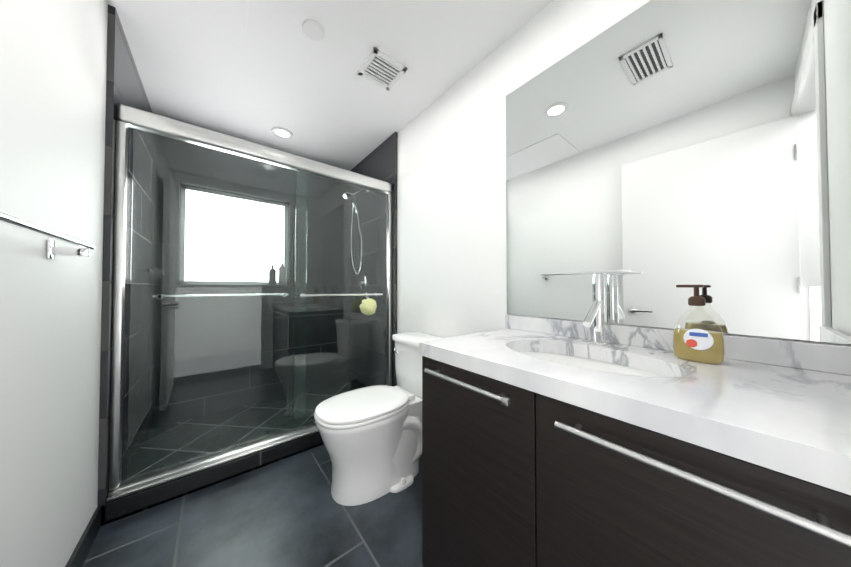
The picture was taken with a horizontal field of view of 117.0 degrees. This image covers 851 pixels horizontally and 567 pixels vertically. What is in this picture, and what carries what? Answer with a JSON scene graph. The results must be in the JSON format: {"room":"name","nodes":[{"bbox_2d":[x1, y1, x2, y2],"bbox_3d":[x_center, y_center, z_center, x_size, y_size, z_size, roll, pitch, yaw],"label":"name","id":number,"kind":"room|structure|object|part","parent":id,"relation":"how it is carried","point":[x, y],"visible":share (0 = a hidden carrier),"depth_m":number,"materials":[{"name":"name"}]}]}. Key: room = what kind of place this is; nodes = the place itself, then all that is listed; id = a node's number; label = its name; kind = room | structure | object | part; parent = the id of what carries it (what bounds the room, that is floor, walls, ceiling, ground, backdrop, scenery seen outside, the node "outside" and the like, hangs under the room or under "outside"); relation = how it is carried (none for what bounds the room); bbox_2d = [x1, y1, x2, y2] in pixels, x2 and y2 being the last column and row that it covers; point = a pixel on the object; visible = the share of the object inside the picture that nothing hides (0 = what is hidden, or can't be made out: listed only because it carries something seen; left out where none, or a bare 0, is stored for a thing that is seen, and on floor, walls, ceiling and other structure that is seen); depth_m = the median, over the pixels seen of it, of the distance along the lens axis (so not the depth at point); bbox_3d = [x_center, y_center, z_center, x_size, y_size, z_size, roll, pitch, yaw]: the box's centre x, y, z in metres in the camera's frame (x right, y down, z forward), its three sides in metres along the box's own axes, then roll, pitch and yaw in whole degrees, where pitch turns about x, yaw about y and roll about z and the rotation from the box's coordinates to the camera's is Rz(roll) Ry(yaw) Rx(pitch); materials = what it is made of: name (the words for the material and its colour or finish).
{"room":"bathroom","nodes":[
{"label":"bathroom","id":0,"kind":"room"},
{"bbox_2d":[0,0,153,566],"bbox_3d":[-1.098,-0.104,0.687,0.122,2.300,3.030,1,-1,-39],"label":"wall","id":1,"kind":"structure","parent":0,"point":[53,61],"depth_m":0.85,"materials":[{"name":"white paint"}]},
{"bbox_2d":[0,212,94,258],"bbox_3d":[-0.905,-0.105,0.577,0.082,0.057,0.605,1,-1,-39],"label":"towel rail","id":2,"kind":"object","parent":1,"relation":"attached to","point":[52,250],"visible":1,"depth_m":0.70,"materials":[{"name":"silver metal"}]},
{"bbox_2d":[65,505,101,566],"bbox_3d":[-1.070,1.001,0.705,0.012,0.090,1.090,1,-1,-39],"label":"baseboard","id":3,"kind":"structure","parent":1,"relation":"attached to","point":[77,558],"depth_m":0.98,"materials":[{"name":"black"}]},
{"bbox_2d":[148,134,347,428],"bbox_3d":[-1.477,-0.075,2.433,1.730,2.300,0.160,1,-1,-39],"label":"shower glass door","id":4,"kind":"structure","parent":0,"point":[161,354],"depth_m":2.25,"materials":[{"name":"glass"}]},
{"bbox_2d":[179,185,287,284],"bbox_3d":[-1.650,-0.384,2.310,0.767,0.793,0.030,1,-1,-39],"label":"window","id":5,"kind":"structure","parent":4,"relation":"in","point":[223,241],"depth_m":2.26,"materials":[{"name":"white glass"}]},
{"bbox_2d":[269,262,275,284],"bbox_3d":[-1.422,-0.092,2.421,0.060,0.212,0.060,1,-1,-39],"label":"shampoo bottle","id":6,"kind":"object","parent":4,"relation":"on","point":[271,280],"depth_m":2.40,"materials":[{"name":"grey plastic"}]},
{"bbox_2d":[278,259,285,284],"bbox_3d":[-1.359,-0.106,2.471,0.060,0.242,0.060,1,-1,-39],"label":"shampoo bottle","id":7,"kind":"object","parent":4,"relation":"on","point":[282,275],"depth_m":2.45,"materials":[{"name":"grey plastic"}]},
{"bbox_2d":[82,383,422,566],"bbox_3d":[-0.168,1.082,0.796,1.730,0.092,4.400,1,-1,-39],"label":"floor","id":8,"kind":"structure","parent":0,"point":[288,512],"depth_m":1.17,"materials":[{"name":"tile"}]},
{"bbox_2d":[101,431,323,524],"bbox_3d":[-0.862,1.020,1.654,1.530,0.085,0.125,1,-1,-39],"label":"curb","id":9,"kind":"object","parent":8,"relation":"on","point":[124,505],"visible":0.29,"depth_m":1.34,"materials":[{"name":"tile"}]},
{"bbox_2d":[107,104,391,501],"bbox_3d":[-0.861,0.074,1.670,1.484,1.803,0.144,1,-1,-39],"label":"shower door","id":10,"kind":"structure","parent":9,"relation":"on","point":[143,120],"depth_m":1.43,"materials":[{"name":"clear glass"}]},
{"bbox_3d":[-1.286,0.106,1.315,0.055,0.016,0.032,1,-1,-39],"label":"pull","id":11,"kind":"part","parent":10,"relation":"part of","materials":[{"name":"metal"}]},
{"bbox_3d":[-1.101,0.089,1.491,0.788,1.690,0.006,1,-1,-39],"label":"glass","id":12,"kind":"part","parent":10,"relation":"part of","materials":[{"name":"clear glass"}]},
{"bbox_3d":[-0.575,0.096,1.886,0.677,1.690,0.006,1,-1,-39],"label":"glass","id":13,"kind":"part","parent":10,"relation":"part of","materials":[{"name":"clear glass"}]},
{"bbox_2d":[360,292,376,314],"bbox_3d":[-0.414,0.145,1.907,0.119,0.168,0.123,1,-1,-39],"label":"loofah","id":14,"kind":"object","parent":10,"relation":"hanging from","point":[368,306],"visible":0.98,"depth_m":1.87,"materials":[{"name":"beige"}]},
{"bbox_2d":[314,332,443,505],"bbox_3d":[-0.234,0.695,1.482,0.752,0.726,0.455,1,-1,-39],"label":"toilet","id":15,"kind":"object","parent":8,"relation":"on","point":[371,436],"visible":0.94,"depth_m":1.31,"materials":[{"name":"white ceramic"}]},
{"bbox_3d":[-0.319,0.642,1.402,0.517,0.046,0.364,1,-1,-39],"label":"seat","id":16,"kind":"part","parent":15,"relation":"part of","materials":[{"name":"white plastic"}]},
{"bbox_3d":[-0.026,0.521,1.641,0.195,0.294,0.410,1,-1,-39],"label":"tank","id":17,"kind":"part","parent":15,"relation":"part of","materials":[{"name":"white ceramic"}]},
{"bbox_3d":[-0.028,0.354,1.642,0.220,0.038,0.436,1,-1,-39],"label":"lid","id":18,"kind":"part","parent":15,"relation":"part of","materials":[{"name":"white ceramic"}]},
{"bbox_2d":[419,269,850,566],"bbox_3d":[0.476,0.499,0.753,0.591,1.094,0.937,1,-1,-39],"label":"bathroom vanity","id":19,"kind":"object","parent":8,"relation":"on","point":[592,439],"visible":1,"depth_m":0.54,"materials":[{"name":"brown wood"}]},
{"bbox_2d":[419,328,850,494],"bbox_3d":[0.489,0.235,0.768,0.558,0.045,0.937,1,-1,-39],"label":"countertop","id":20,"kind":"structure","parent":19,"relation":"on","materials":[{"name":"stone"}]},
{"bbox_2d":[519,352,661,376],"bbox_3d":[0.466,0.326,0.788,0.308,0.135,0.478,1,-1,-39],"label":"basin","id":21,"kind":"object","parent":20,"relation":"in","point":[581,360],"depth_m":0.89,"materials":[{"name":"white ceramic"}]},
{"bbox_2d":[583,269,631,345],"bbox_3d":[0.602,0.084,0.872,0.146,0.260,0.122,1,-1,-39],"label":"faucet","id":22,"kind":"object","parent":20,"relation":"on","point":[596,314],"depth_m":0.91,"materials":[{"name":"silver metal"}]},
{"bbox_2d":[672,285,725,363],"bbox_3d":[0.745,0.107,0.715,0.062,0.208,0.102,1,-1,-39],"label":"soap bottle","id":23,"kind":"object","parent":20,"relation":"on","point":[700,345],"visible":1,"depth_m":0.70,"materials":[{"name":"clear plastic"}]},
{"bbox_2d":[107,0,552,170],"bbox_3d":[-0.168,-1.292,0.836,1.730,0.080,4.400,1,-1,-39],"label":"ceiling","id":24,"kind":"structure","parent":0,"point":[322,100],"depth_m":1.46,"materials":[{"name":"white paint"}]},
{"bbox_2d":[271,127,292,138],"bbox_3d":[-1.166,-1.224,2.124,0.156,0.010,0.156,1,-1,-39],"label":"recessed light","id":25,"kind":"object","parent":24,"relation":"in","point":[281,132],"visible":1,"depth_m":2.12,"materials":[{"name":"white"}]},
{"label":"bulb","id":26,"kind":"part","parent":25,"relation":"part of","materials":[{"name":"white glass"}]},
{"bbox_2d":[302,19,323,40],"bbox_3d":[-0.549,-1.238,1.277,0.100,0.012,0.100,1,-1,-39],"label":"smoke detector","id":27,"kind":"object","parent":24,"relation":"attached to","point":[313,30],"visible":1,"depth_m":1.27,"materials":[{"name":"white plastic"}]},
{"bbox_2d":[358,47,406,90],"bbox_3d":[-0.251,-1.234,1.515,0.210,0.011,0.210,1,-1,-39],"label":"ceiling vent","id":28,"kind":"object","parent":24,"relation":"in","point":[382,69],"visible":1,"depth_m":1.50,"materials":[{"name":"white"}]},
{"bbox_2d":[347,0,850,388],"bbox_3d":[0.152,-0.087,1.699,0.122,2.300,3.030,1,-1,-39],"label":"wall","id":29,"kind":"structure","parent":0,"point":[451,238],"depth_m":1.62,"materials":[{"name":"white paint"}]},
{"bbox_2d":[343,189,368,290],"bbox_3d":[-0.670,-0.416,2.429,0.243,0.982,0.270,1,-1,-39],"label":"shower head","id":30,"kind":"object","parent":29,"relation":"attached to","point":[362,277],"depth_m":2.36},
{"bbox_2d":[506,0,850,344],"bbox_3d":[0.702,-0.406,0.955,0.006,1.107,0.931,1,-1,-39],"label":"mirror","id":31,"kind":"object","parent":29,"relation":"attached to","point":[661,149],"visible":1,"depth_m":0.80,"materials":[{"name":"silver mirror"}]}
]}

